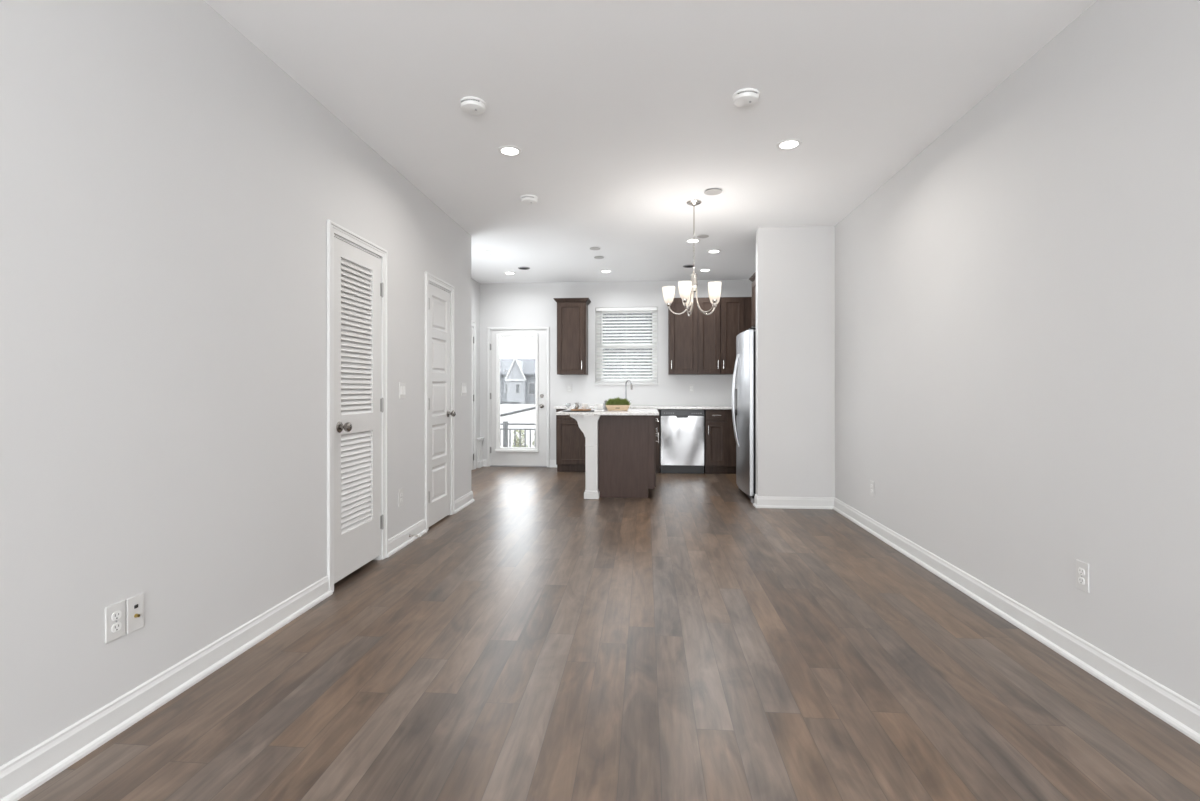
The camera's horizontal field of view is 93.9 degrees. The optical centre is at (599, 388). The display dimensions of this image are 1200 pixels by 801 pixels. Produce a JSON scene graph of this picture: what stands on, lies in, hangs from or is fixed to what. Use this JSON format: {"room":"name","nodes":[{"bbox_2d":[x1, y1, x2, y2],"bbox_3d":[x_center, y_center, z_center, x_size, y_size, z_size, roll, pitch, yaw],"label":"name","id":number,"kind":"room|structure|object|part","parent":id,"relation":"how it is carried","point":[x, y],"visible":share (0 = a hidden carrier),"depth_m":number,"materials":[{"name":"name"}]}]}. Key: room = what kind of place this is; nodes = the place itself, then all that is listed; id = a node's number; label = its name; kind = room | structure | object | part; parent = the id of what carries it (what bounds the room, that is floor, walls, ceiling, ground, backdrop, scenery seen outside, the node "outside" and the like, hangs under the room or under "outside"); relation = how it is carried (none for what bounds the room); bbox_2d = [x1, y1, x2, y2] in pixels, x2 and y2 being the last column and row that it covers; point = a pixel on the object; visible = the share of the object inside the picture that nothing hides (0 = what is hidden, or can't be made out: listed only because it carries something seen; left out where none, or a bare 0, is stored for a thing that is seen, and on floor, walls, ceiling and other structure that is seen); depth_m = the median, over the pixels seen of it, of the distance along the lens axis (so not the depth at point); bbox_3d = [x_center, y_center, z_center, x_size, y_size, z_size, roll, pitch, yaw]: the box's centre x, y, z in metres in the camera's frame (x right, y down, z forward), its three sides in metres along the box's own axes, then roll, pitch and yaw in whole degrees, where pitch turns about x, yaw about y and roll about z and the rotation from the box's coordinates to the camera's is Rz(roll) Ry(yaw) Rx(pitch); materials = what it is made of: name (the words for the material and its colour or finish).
{"room":"empty living room","nodes":[
{"label":"empty living room","id":0,"kind":"room"},
{"bbox_2d":[0,0,470,765],"bbox_3d":[-1.707,-0.210,1.769,0.110,2.740,8.050,0,0,5],"label":"wall","id":1,"kind":"structure","parent":0,"point":[169,192],"depth_m":2.07,"materials":[{"name":"paint"}]},
{"bbox_2d":[105,600,124,643],"bbox_3d":[-1.638,0.786,1.894,0.009,0.120,0.070,0,0,5],"label":"wall outlet","id":2,"kind":"object","parent":1,"relation":"attached to","point":[115,613],"visible":1,"depth_m":1.89,"materials":[{"name":"plastic"}]},
{"bbox_2d":[112,622,120,632],"bbox_3d":[-1.636,0.805,1.894,0.004,0.027,0.033,0,0,5],"label":"receptacle","id":3,"kind":"object","parent":2,"relation":"attached to","point":[116,626],"depth_m":1.89,"materials":[{"name":"white plastic"}]},
{"bbox_2d":[112,610,120,620],"bbox_3d":[-1.636,0.766,1.894,0.004,0.027,0.033,0,0,5],"label":"receptacle","id":4,"kind":"object","parent":2,"relation":"attached to","point":[116,614],"depth_m":1.89,"materials":[{"name":"white plastic"}]},
{"bbox_2d":[126,593,143,633],"bbox_3d":[-1.627,0.788,1.967,0.018,0.122,0.066,0,0,5],"label":"cable plate","id":5,"kind":"object","parent":1,"relation":"attached to","point":[134,605],"visible":1,"depth_m":1.96,"materials":[{"name":"plastic"}]},
{"bbox_2d":[0,576,332,800],"bbox_3d":[-1.741,1.105,0.511,0.026,0.109,5.337,0,0,5],"label":"baseboard","id":6,"kind":"structure","parent":1,"relation":"attached to","point":[31,769],"depth_m":1.97,"materials":[{"name":"wood"}]},
{"bbox_2d":[327,220,387,591],"bbox_3d":[-1.530,0.103,3.510,0.181,2.113,0.716,0,0,5],"label":"door","id":7,"kind":"structure","parent":1,"relation":"in","point":[357,268],"depth_m":3.49,"materials":[{"name":"wood"}]},
{"bbox_3d":[-1.489,0.223,3.278,0.061,0.057,0.057,0,0,5],"label":"knob","id":8,"kind":"part","parent":7,"relation":"part of","materials":[{"name":"silver metal"}]},
{"bbox_3d":[-1.528,-0.312,3.492,0.030,0.948,0.388,0,0,5],"label":"louvre panel","id":9,"kind":"part","parent":7,"relation":"part of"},
{"bbox_3d":[-1.528,0.564,3.492,0.030,0.600,0.388,0,0,5],"label":"louvre panel","id":10,"kind":"part","parent":7,"relation":"part of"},
{"bbox_2d":[398,488,402,506],"bbox_3d":[-1.458,0.794,4.104,0.009,0.124,0.078,0,0,5],"label":"wall outlet","id":11,"kind":"object","parent":1,"relation":"attached to","point":[400,491],"visible":1,"depth_m":4.09,"materials":[{"name":"plastic"}]},
{"bbox_2d":[399,382,405,397],"bbox_3d":[-1.455,0.010,4.130,0.010,0.118,0.105,0,0,5],"label":"light switch","id":12,"kind":"object","parent":1,"relation":"attached to","point":[402,385],"visible":1,"depth_m":4.12,"materials":[{"name":"plastic"}]},
{"bbox_2d":[387,518,426,557],"bbox_3d":[-1.442,1.105,4.199,0.026,0.109,0.692,0,0,5],"label":"baseboard","id":13,"kind":"structure","parent":1,"relation":"attached to","point":[399,541],"depth_m":4.16,"materials":[{"name":"wood"}]},
{"bbox_2d":[425,272,455,530],"bbox_3d":[-1.419,0.103,4.885,0.181,2.113,0.668,0,0,5],"label":"door","id":14,"kind":"structure","parent":1,"relation":"in","point":[440,413],"depth_m":4.88,"materials":[{"name":"wood"}]},
{"bbox_3d":[-1.343,0.223,5.080,0.061,0.057,0.057,0,0,5],"label":"knob","id":15,"kind":"part","parent":14,"relation":"part of","materials":[{"name":"silver metal"}]},
{"bbox_2d":[461,383,466,395],"bbox_3d":[-1.342,0.005,5.527,0.010,0.130,0.152,0,0,5],"label":"light switch","id":16,"kind":"object","parent":1,"relation":"attached to","point":[463,385],"visible":1,"depth_m":5.52,"materials":[{"name":"plastic"}]},
{"bbox_2d":[454,491,474,513],"bbox_3d":[-1.335,1.105,5.508,0.026,0.109,0.588,0,0,5],"label":"baseboard","id":17,"kind":"structure","parent":1,"relation":"attached to","point":[462,502],"depth_m":5.48,"materials":[{"name":"wood"}]},
{"bbox_2d":[471,278,479,467],"bbox_3d":[-2.075,-0.210,5.646,0.110,2.740,5.720,0,0,5],"label":"wall","id":18,"kind":"structure","parent":0,"point":[475,286],"depth_m":8.26,"materials":[{"name":"paint"}]},
{"bbox_2d":[471,320,475,469],"bbox_3d":[-1.902,0.095,7.652,0.129,2.130,0.975,0,0,5],"label":"door","id":19,"kind":"structure","parent":18,"relation":"in","point":[473,329],"depth_m":8.06,"materials":[{"name":"wood"}]},
{"bbox_2d":[477,437,483,467],"bbox_3d":[-1.771,0.940,8.298,0.065,0.440,0.185,0,0,5],"label":"trim","id":20,"kind":"structure","parent":18,"relation":"attached to","point":[480,439],"depth_m":8.24,"materials":[{"name":"wood"}]},
{"bbox_2d":[18,467,1199,800],"bbox_3d":[-0.110,1.190,2.974,4.700,0.060,10.810,0,0,5],"label":"floor","id":21,"kind":"structure","parent":0,"point":[689,640],"depth_m":2.21,"materials":[{"name":"brown wood"}]},
{"bbox_2d":[556,409,584,471],"bbox_3d":[-0.331,0.718,7.994,0.525,0.885,0.550,0,0,5],"label":"base cabinet","id":22,"kind":"object","parent":21,"relation":"on","point":[570,440],"visible":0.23,"depth_m":7.77,"materials":[{"name":"brown wood"}]},
{"bbox_3d":[-0.350,0.351,7.763,0.501,0.128,0.019,0,0,5],"label":"drawer","id":23,"kind":"part","parent":22,"relation":"part of","materials":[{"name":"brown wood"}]},
{"bbox_3d":[-0.350,0.736,7.763,0.501,0.612,0.024,0,0,5],"label":"door","id":24,"kind":"part","parent":22,"relation":"part of","materials":[{"name":"brown wood"}]},
{"bbox_2d":[554,406,731,408],"bbox_3d":[0.923,0.261,7.896,3.098,0.029,0.550,0,0,5],"label":"countertop","id":25,"kind":"structure","parent":22,"relation":"on","point":[555,407],"depth_m":7.66,"materials":[{"name":"stone"}]},
{"bbox_2d":[625,380,632,401],"bbox_3d":[0.415,0.057,8.063,0.144,0.377,0.064,0,0,35],"label":"kitchen faucet","id":26,"kind":"object","parent":25,"relation":"on","point":[627,380],"visible":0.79,"depth_m":8.08,"materials":[{"name":"silver metal"}]},
{"bbox_2d":[556,409,658,498],"bbox_3d":[0.114,0.703,6.361,1.088,0.915,1.002,0,0,5],"label":"kitchen island","id":27,"kind":"object","parent":21,"relation":"on","point":[620,446],"visible":0.98,"depth_m":5.96,"materials":[{"name":"brown wood"}]},
{"bbox_3d":[-0.085,0.718,5.970,0.127,0.885,0.127,0,0,5],"label":"post","id":28,"kind":"part","parent":27,"relation":"part of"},
{"bbox_2d":[556,409,658,414],"bbox_3d":[0.113,0.260,6.361,1.087,0.030,1.002,0,0,5],"label":"island countertop","id":29,"kind":"structure","parent":27,"relation":"on","point":[630,411],"depth_m":5.88,"materials":[{"name":"stone"}]},
{"bbox_2d":[563,410,593,411],"bbox_3d":[-0.226,0.240,6.138,0.380,0.009,0.380,0,0,5],"label":"serving tray","id":30,"kind":"object","parent":29,"relation":"on","point":[563,410],"visible":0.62,"depth_m":5.98,"materials":[{"name":"wood"}]},
{"bbox_2d":[571,409,590,410],"bbox_3d":[-0.209,0.229,6.137,0.224,0.015,0.200,0,0,5],"label":"serving board","id":31,"kind":"object","parent":30,"relation":"on","point":[571,409],"visible":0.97,"depth_m":6.05,"materials":[{"name":"brown wood"}]},
{"bbox_2d":[574,403,580,408],"bbox_3d":[-0.252,0.184,6.127,0.058,0.073,0.067,0,0,-41],"label":"milk jug","id":32,"kind":"object","parent":31,"relation":"on","point":[576,406],"visible":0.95,"depth_m":6.11,"materials":[{"name":"white ceramic"}]},
{"bbox_2d":[582,403,588,408],"bbox_3d":[-0.160,0.190,6.123,0.080,0.062,0.072,0,0,5],"label":"coffee cup","id":33,"kind":"object","parent":31,"relation":"on","point":[584,405],"visible":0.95,"depth_m":6.10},
{"bbox_2d":[603,400,607,409],"bbox_3d":[0.069,0.183,6.436,0.072,0.124,0.072,0,0,5],"label":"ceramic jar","id":34,"kind":"object","parent":29,"relation":"on","point":[605,401],"visible":0.72,"depth_m":6.41,"materials":[{"name":"white ceramic"}]},
{"bbox_2d":[606,397,630,410],"bbox_3d":[0.201,0.164,6.303,0.319,0.162,0.164,0,0,5],"label":"planter box","id":35,"kind":"object","parent":29,"relation":"on","point":[617,404],"visible":1,"depth_m":6.25,"materials":[{"name":"brown wood"}]},
{"bbox_3d":[0.279,0.718,5.976,0.596,0.884,0.019,0,0,5],"label":"panel","id":36,"kind":"part","parent":27,"relation":"part of","materials":[{"name":"brown wood"}]},
{"bbox_3d":[0.601,0.736,6.162,0.024,0.612,0.390,0,0,5],"label":"door","id":37,"kind":"part","parent":27,"relation":"part of","materials":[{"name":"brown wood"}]},
{"bbox_3d":[-0.017,0.239,6.242,0.140,0.012,0.140,0,0,5],"label":"saucer","id":38,"kind":"object","parent":27,"relation":"on","visible":0},
{"bbox_2d":[594,404,602,409],"bbox_3d":[-0.017,0.203,6.242,0.100,0.072,0.100,0,0,5],"label":"sugar bowl","id":39,"kind":"object","parent":38,"relation":"on","point":[596,406],"visible":0.8,"depth_m":6.20,"materials":[{"name":"ceramic"}]},
{"bbox_2d":[656,409,659,472],"bbox_3d":[0.386,0.718,7.936,0.909,0.885,0.550,0,0,5],"label":"base cabinet","id":40,"kind":"object","parent":21,"relation":"on","point":[657,416],"visible":0.08,"depth_m":7.66,"materials":[{"name":"brown wood"}]},
{"bbox_3d":[0.590,0.736,7.687,0.438,0.612,0.024,0,0,5],"label":"door","id":41,"kind":"part","parent":40,"relation":"part of","materials":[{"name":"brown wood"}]},
{"bbox_2d":[660,409,703,473],"bbox_3d":[1.143,0.720,7.871,0.595,0.880,0.504,0,0,5],"label":"dishwasher","id":42,"kind":"object","parent":21,"relation":"on","point":[681,430],"visible":0.98,"depth_m":7.62,"materials":[{"name":"silver metal"}]},
{"bbox_3d":[1.129,1.105,7.699,0.591,0.110,0.020,0,0,5],"label":"kick plate","id":43,"kind":"part","parent":42,"relation":"part of","materials":[{"name":"black plastic"}]},
{"bbox_2d":[704,409,735,473],"bbox_3d":[1.955,0.718,7.809,1.008,0.885,0.550,0,0,5],"label":"base cabinet","id":44,"kind":"object","parent":21,"relation":"on","point":[719,437],"visible":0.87,"depth_m":7.60,"materials":[{"name":"brown wood"}]},
{"bbox_3d":[1.582,0.356,7.606,0.278,0.138,0.019,0,0,5],"label":"drawer","id":45,"kind":"part","parent":44,"relation":"part of","materials":[{"name":"brown wood"}]},
{"bbox_3d":[1.582,0.740,7.606,0.278,0.584,0.024,0,0,5],"label":"door","id":46,"kind":"part","parent":44,"relation":"part of","materials":[{"name":"brown wood"}]},
{"bbox_2d":[732,328,755,502],"bbox_3d":[1.874,0.269,6.073,0.848,1.783,0.840,0,0,5],"label":"refrigerator","id":47,"kind":"object","parent":21,"relation":"on","point":[744,408],"visible":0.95,"depth_m":5.82,"materials":[{"name":"silver metal"}]},
{"bbox_3d":[1.502,0.130,6.216,0.081,1.026,0.020,0,0,5],"label":"handle","id":48,"kind":"part","parent":47,"relation":"part of","materials":[{"name":"metal"}]},
{"bbox_3d":[1.493,0.130,6.132,0.081,1.026,0.020,0,0,5],"label":"handle","id":49,"kind":"part","parent":47,"relation":"part of","materials":[{"name":"metal"}]},
{"bbox_3d":[1.576,0.240,6.345,0.074,1.690,0.347,0,0,5],"label":"freezer door","id":50,"kind":"part","parent":47,"relation":"part of","materials":[{"name":"metal"}]},
{"bbox_3d":[1.541,0.240,5.923,0.075,1.690,0.487,0,0,5],"label":"fresh food door","id":51,"kind":"part","parent":47,"relation":"part of","materials":[{"name":"metal"}]},
{"bbox_2d":[480,279,755,465],"bbox_3d":[0.297,-0.210,8.288,4.410,2.740,0.130,0,0,5],"label":"wall","id":52,"kind":"structure","parent":0,"point":[501,304],"depth_m":8.26,"materials":[{"name":"paint"}]},
{"bbox_2d":[482,459,486,466],"bbox_3d":[-1.742,1.105,8.376,0.110,0.109,0.026,0,0,5],"label":"baseboard","id":53,"kind":"structure","parent":52,"relation":"attached to","point":[484,460],"depth_m":8.37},
{"bbox_2d":[487,327,548,466],"bbox_3d":[-1.214,0.118,8.379,0.937,2.083,0.193,0,0,5],"label":"door","id":54,"kind":"structure","parent":52,"relation":"in","point":[497,456],"depth_m":8.34,"materials":[{"name":"white wood"}]},
{"bbox_3d":[-1.236,0.055,8.330,0.656,1.760,0.045,0,0,5],"label":"glass frame","id":55,"kind":"part","parent":54,"relation":"part of","materials":[{"name":"glass"}]},
{"bbox_2d":[501,336,534,357],"bbox_3d":[-1.224,-0.629,8.345,0.516,0.322,0.026,0,0,5],"label":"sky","id":56,"kind":"structure","parent":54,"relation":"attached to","point":[502,356],"depth_m":8.34,"materials":[{"name":"white"}]},
{"bbox_2d":[549,460,556,467],"bbox_3d":[-0.670,1.105,8.289,0.155,0.109,0.026,0,0,5],"label":"baseboard","id":57,"kind":"structure","parent":52,"relation":"attached to","point":[552,462],"depth_m":8.29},
{"bbox_2d":[553,298,590,374],"bbox_3d":[-0.397,-0.750,8.102,0.504,1.083,0.352,0,0,5],"label":"upper cabinet","id":58,"kind":"object","parent":52,"relation":"attached to","point":[572,313],"visible":1,"depth_m":7.97,"materials":[{"name":"brown wood"}]},
{"bbox_3d":[-0.419,-0.721,7.971,0.383,1.014,0.024,0,0,5],"label":"door","id":59,"kind":"part","parent":58,"relation":"part of","materials":[{"name":"brown wood"}]},
{"bbox_3d":[-0.397,-1.263,8.108,0.504,0.056,0.342,0,0,5],"label":"crown","id":60,"kind":"part","parent":58,"relation":"part of","materials":[{"name":"brown wood"}]},
{"bbox_2d":[595,311,657,384],"bbox_3d":[0.391,-0.632,8.267,0.933,1.138,0.147,0,0,5],"label":"window","id":61,"kind":"structure","parent":52,"relation":"in","point":[596,311],"depth_m":8.28,"materials":[{"name":"white plastic"}]},
{"bbox_2d":[596,307,656,382],"bbox_3d":[0.390,-0.644,8.245,0.897,1.109,0.062,0,0,5],"label":"window blind","id":62,"kind":"object","parent":61,"relation":"attached to","point":[616,308],"visible":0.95,"depth_m":8.24,"materials":[{"name":"white plastic"}]},
{"bbox_3d":[0.390,-1.175,8.249,0.897,0.049,0.052,0,0,5],"label":"head rail","id":63,"kind":"part","parent":62,"relation":"part of","materials":[{"name":"white plastic"}]},
{"bbox_3d":[0.390,-0.100,8.252,0.897,0.020,0.044,0,0,5],"label":"rail","id":64,"kind":"part","parent":62,"relation":"part of","materials":[{"name":"white plastic"}]},
{"bbox_3d":[0.389,-0.074,8.242,0.933,0.022,0.097,0,0,5],"label":"sill","id":65,"kind":"part","parent":61,"relation":"part of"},
{"bbox_3d":[0.405,-0.645,8.310,0.749,0.060,0.050,0,0,5],"label":"meeting rail","id":66,"kind":"part","parent":61,"relation":"part of","materials":[{"name":"white plastic"}]},
{"bbox_2d":[689,385,693,392],"bbox_3d":[1.328,-0.005,8.135,0.072,0.120,0.009,0,0,5],"label":"wall outlet","id":67,"kind":"object","parent":52,"relation":"attached to","point":[691,387],"visible":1,"depth_m":8.13,"materials":[{"name":"plastic"}]},
{"bbox_2d":[668,297,719,374],"bbox_3d":[1.334,-0.744,7.962,0.711,1.072,0.352,0,0,5],"label":"upper cabinet","id":68,"kind":"object","parent":52,"relation":"attached to","point":[693,340],"visible":0.85,"depth_m":7.82,"materials":[{"name":"brown wood"}]},
{"bbox_3d":[1.166,-0.741,7.842,0.385,1.054,0.024,0,0,5],"label":"door","id":69,"kind":"part","parent":68,"relation":"part of","materials":[{"name":"brown wood"}]},
{"bbox_3d":[1.522,-0.741,7.813,0.299,1.054,0.024,0,0,5],"label":"door","id":70,"kind":"part","parent":68,"relation":"part of","materials":[{"name":"brown wood"}]},
{"bbox_2d":[718,297,751,374],"bbox_3d":[1.903,-0.744,7.916,0.428,1.072,0.352,0,0,5],"label":"upper cabinet","id":71,"kind":"object","parent":52,"relation":"attached to","point":[735,312],"visible":0.8,"depth_m":7.79,"materials":[{"name":"brown wood"}]},
{"bbox_3d":[1.842,-0.741,7.787,0.306,1.054,0.024,0,0,5],"label":"door","id":72,"kind":"part","parent":71,"relation":"part of","materials":[{"name":"brown wood"}]},
{"bbox_2d":[204,0,1096,283],"bbox_3d":[-0.110,-1.640,2.974,4.700,0.120,10.810,0,0,5],"label":"ceiling","id":73,"kind":"structure","parent":0,"point":[621,114],"depth_m":3.05,"materials":[{"name":"paint"}]},
{"bbox_2d":[460,97,485,114],"bbox_3d":[-0.702,-1.558,3.094,0.144,0.045,0.144,0,0,5],"label":"smoke detector","id":74,"kind":"object","parent":73,"relation":"attached to","point":[469,105],"visible":1,"depth_m":3.06,"materials":[{"name":"white plastic"}]},
{"bbox_3d":[-0.702,-1.573,3.094,0.144,0.014,0.144,0,0,5],"label":"mounting plate","id":75,"kind":"part","parent":74,"relation":"part of","materials":[{"name":"white plastic"}]},
{"bbox_2d":[498,145,521,155],"bbox_3d":[-0.597,-1.575,3.709,0.156,0.009,0.156,0,0,5],"label":"recessed light","id":76,"kind":"object","parent":73,"relation":"in","point":[508,150],"visible":1,"depth_m":3.69,"materials":[{"name":"glass"}]},
{"bbox_2d":[520,195,537,204],"bbox_3d":[-0.586,-1.555,4.621,0.148,0.049,0.148,0,0,5],"label":"smoke detector","id":77,"kind":"object","parent":73,"relation":"attached to","point":[525,199],"visible":1,"depth_m":4.58,"materials":[{"name":"white plastic"}]},
{"bbox_3d":[-0.586,-1.573,4.621,0.148,0.014,0.148,0,0,5],"label":"mounting plate","id":78,"kind":"part","parent":77,"relation":"part of","materials":[{"name":"white plastic"}]},
{"bbox_2d":[662,200,720,315],"bbox_3d":[0.782,-1.105,4.740,0.506,0.950,0.510,0,0,5],"label":"chandelier","id":79,"kind":"object","parent":73,"relation":"hanging from","point":[687,289],"visible":1,"depth_m":4.71,"materials":[{"name":"glass"}]},
{"bbox_3d":[0.586,-0.796,4.774,0.110,0.143,0.110,0,0,5],"label":"lamp shade","id":80,"kind":"part","parent":79,"relation":"part of","materials":[{"name":"white glass"}]},
{"bbox_3d":[0.680,-0.772,4.755,0.204,0.286,0.013,0,0,12],"label":"arm","id":81,"kind":"part","parent":79,"relation":"part of","materials":[{"name":"silver metal"}]},
{"bbox_3d":[0.689,-0.796,4.547,0.110,0.143,0.110,0,0,5],"label":"lamp shade","id":82,"kind":"part","parent":79,"relation":"part of","materials":[{"name":"white glass"}]},
{"bbox_3d":[0.770,-0.796,4.942,0.110,0.143,0.110,0,0,5],"label":"lamp shade","id":83,"kind":"part","parent":79,"relation":"part of","materials":[{"name":"white glass"}]},
{"bbox_3d":[0.736,-0.772,4.630,0.014,0.286,0.204,0,0,30],"label":"arm","id":84,"kind":"part","parent":79,"relation":"part of","materials":[{"name":"silver metal"}]},
{"bbox_3d":[0.794,-1.430,4.731,0.010,0.240,0.011,0,0,5],"label":"rod","id":85,"kind":"part","parent":79,"relation":"part of","materials":[{"name":"silver metal"}]},
{"bbox_3d":[0.794,-1.146,4.731,0.014,0.340,0.014,0,0,-40],"label":"chain","id":86,"kind":"part","parent":79,"relation":"part of","materials":[{"name":"silver metal"}]},
{"bbox_3d":[0.872,-0.772,4.645,0.013,0.286,0.204,0,0,-42],"label":"arm","id":87,"kind":"part","parent":79,"relation":"part of","materials":[{"name":"silver metal"}]},
{"bbox_3d":[0.900,-0.772,4.779,0.204,0.286,0.014,0,0,-24],"label":"arm","id":88,"kind":"part","parent":79,"relation":"part of","materials":[{"name":"silver metal"}]},
{"bbox_3d":[0.987,-0.796,4.819,0.110,0.143,0.110,0,0,5],"label":"lamp shade","id":89,"kind":"part","parent":79,"relation":"part of","materials":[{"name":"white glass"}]},
{"bbox_3d":[0.937,-0.796,4.575,0.110,0.143,0.110,0,0,5],"label":"lamp shade","id":90,"kind":"part","parent":79,"relation":"part of","materials":[{"name":"white glass"}]},
{"bbox_2d":[686,239,699,242],"bbox_3d":[0.990,-1.575,5.959,0.156,0.009,0.156,0,0,5],"label":"recessed light","id":91,"kind":"object","parent":73,"relation":"in","point":[687,240],"visible":0.9,"depth_m":5.94,"materials":[{"name":"white"}]},
{"bbox_2d":[697,235,708,237],"bbox_3d":[1.061,-1.574,5.773,0.120,0.012,0.120,0,0,5],"label":"sprinkler cover","id":92,"kind":"object","parent":73,"relation":"attached to","point":[698,236],"visible":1,"depth_m":5.76,"materials":[{"name":"grey plastic"}]},
{"bbox_2d":[704,189,721,194],"bbox_3d":[0.902,-1.574,4.469,0.140,0.012,0.140,0,0,5],"label":"sprinkler cover","id":93,"kind":"object","parent":73,"relation":"attached to","point":[709,191],"visible":1,"depth_m":4.46,"materials":[{"name":"grey plastic"}]},
{"bbox_2d":[707,249,720,252],"bbox_3d":[1.306,-1.575,6.415,0.156,0.009,0.156,0,0,5],"label":"recessed light","id":94,"kind":"object","parent":73,"relation":"in","point":[713,250],"visible":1,"depth_m":6.41,"materials":[{"name":"white"}]},
{"bbox_2d":[732,88,759,106],"bbox_3d":[0.784,-1.558,3.009,0.144,0.045,0.144,0,0,5],"label":"smoke detector","id":95,"kind":"object","parent":73,"relation":"attached to","point":[747,97],"visible":1,"depth_m":2.97,"materials":[{"name":"white plastic"}]},
{"bbox_3d":[0.784,-1.573,3.009,0.144,0.014,0.144,0,0,5],"label":"mounting plate","id":96,"kind":"part","parent":95,"relation":"part of","materials":[{"name":"white plastic"}]},
{"bbox_2d":[776,139,801,149],"bbox_3d":[1.218,-1.575,3.611,0.156,0.009,0.156,0,0,5],"label":"recessed light","id":97,"kind":"object","parent":73,"relation":"in","point":[787,144],"visible":1,"depth_m":3.60,"materials":[{"name":"white"}]},
{"bbox_2d":[756,226,834,508],"bbox_3d":[1.903,-0.210,5.498,0.758,2.740,0.141,0,0,5],"label":"wall","id":98,"kind":"structure","parent":0,"point":[795,266],"depth_m":5.45,"materials":[{"name":"paint"}]},
{"bbox_2d":[749,272,755,326],"bbox_3d":[2.022,-1.020,6.102,0.617,0.581,1.052,0,0,5],"label":"upper cabinet","id":99,"kind":"object","parent":98,"relation":"attached to","point":[752,278],"visible":0.14,"depth_m":6.48,"materials":[{"name":"brown wood"}]},
{"bbox_3d":[2.027,-1.283,6.102,0.607,0.056,1.052,0,0,5],"label":"crown","id":100,"kind":"part","parent":99,"relation":"part of","materials":[{"name":"brown wood"}]},
{"bbox_3d":[1.776,-0.993,6.350,0.024,0.505,0.485,0,0,5],"label":"door","id":101,"kind":"part","parent":99,"relation":"part of","materials":[{"name":"brown wood"}]},
{"bbox_2d":[753,494,757,507],"bbox_3d":[1.538,1.105,5.528,0.026,0.109,0.141,0,0,5],"label":"baseboard","id":102,"kind":"structure","parent":98,"relation":"attached to","point":[755,496],"depth_m":5.54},
{"bbox_2d":[835,0,1199,705],"bbox_3d":[2.119,-0.210,2.798,0.110,2.740,10.720,0,0,5],"label":"wall","id":103,"kind":"structure","parent":0,"point":[1017,305],"depth_m":2.48,"materials":[{"name":"paint"}]},
{"bbox_2d":[870,480,874,496],"bbox_3d":[2.199,0.805,4.527,0.009,0.122,0.078,0,0,5],"label":"wall outlet","id":104,"kind":"object","parent":103,"relation":"attached to","point":[872,484],"visible":1,"depth_m":4.51,"materials":[{"name":"plastic"}]},
{"bbox_2d":[833,498,1199,743],"bbox_3d":[1.944,1.105,1.492,0.026,0.109,7.890,0,0,5],"label":"baseboard","id":105,"kind":"structure","parent":103,"relation":"attached to","point":[1177,711],"depth_m":2.46,"materials":[{"name":"wood"}]},
{"bbox_2d":[1076,559,1088,592],"bbox_3d":[2.022,0.785,2.349,0.009,0.122,0.066,0,0,5],"label":"wall outlet","id":106,"kind":"object","parent":103,"relation":"attached to","point":[1082,568],"visible":1,"depth_m":2.34,"materials":[{"name":"plastic"}]},
{"bbox_2d":[1078,577,1084,584],"bbox_3d":[2.021,0.804,2.349,0.004,0.027,0.033,0,0,5],"label":"receptacle","id":107,"kind":"object","parent":106,"relation":"attached to","point":[1081,580],"depth_m":2.35,"materials":[{"name":"white plastic"}]},
{"bbox_2d":[1078,567,1084,575],"bbox_3d":[2.021,0.765,2.349,0.004,0.027,0.033,0,0,5],"label":"receptacle","id":108,"kind":"object","parent":106,"relation":"attached to","point":[1081,570],"depth_m":2.35,"materials":[{"name":"white plastic"}]},
{"label":"outside","id":109,"kind":"structure","parent":0,"visible":0},
{"bbox_2d":[500,404,534,446],"bbox_3d":[-4.770,1.760,64.779,100.000,0.300,111.640,0,0,5],"label":"ground","id":110,"kind":"structure","parent":109,"point":[526,416],"depth_m":29.56,"materials":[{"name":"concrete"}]},
{"bbox_2d":[500,358,534,403],"bbox_3d":[2.221,-0.990,64.728,30.836,5.200,9.810,0,0,5],"label":"house","id":111,"kind":"structure","parent":110,"relation":"on","point":[517,375],"depth_m":61.33,"materials":[{"name":"wood"}]},
{"bbox_3d":[-9.179,-2.121,60.843,2.438,2.521,0.220,0,0,5],"label":"gable trim","id":112,"kind":"part","parent":111,"relation":"part of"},
{"bbox_3d":[-7.487,-0.040,61.553,0.660,1.200,0.070,0,0,5],"label":"pane","id":113,"kind":"part","parent":111,"relation":"part of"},
{"bbox_2d":[500,421,534,446],"bbox_3d":[-1.765,1.105,10.377,4.000,1.010,0.076,0,0,5],"label":"railing","id":114,"kind":"object","parent":110,"relation":"on","point":[505,424],"visible":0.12,"depth_m":10.34,"materials":[{"name":"metal"}]},
{"bbox_3d":[-1.750,1.105,10.376,0.076,1.010,0.076,0,0,5],"label":"post","id":115,"kind":"part","parent":114,"relation":"part of","materials":[{"name":"wood"}]},
{"bbox_3d":[-1.765,0.695,10.377,4.000,0.120,0.040,0,0,5],"label":"rail","id":116,"kind":"part","parent":114,"relation":"part of","materials":[{"name":"metal"}]},
{"bbox_2d":[500,406,534,416],"bbox_3d":[-1.687,0.878,12.578,2.653,1.464,0.060,0,0,5],"label":"stair handrail","id":117,"kind":"object","parent":110,"relation":"on","point":[530,408],"visible":0.15,"depth_m":12.57,"materials":[{"name":"metal"}]},
{"bbox_2d":[512,430,527,446],"bbox_3d":[-1.600,1.210,11.166,0.354,0.803,0.359,0,0,5],"label":"shrub","id":118,"kind":"object","parent":110,"relation":"on","point":[517,431],"visible":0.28,"depth_m":11.13,"materials":[{"name":"green plant"}]},
{"bbox_2d":[603,313,651,378],"bbox_3d":[4.697,-2.615,33.730,9.900,8.450,8.800,0,0,5],"label":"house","id":119,"kind":"structure","parent":110,"relation":"on","point":[609,313],"depth_m":29.98,"materials":[{"name":"white"}]}
]}

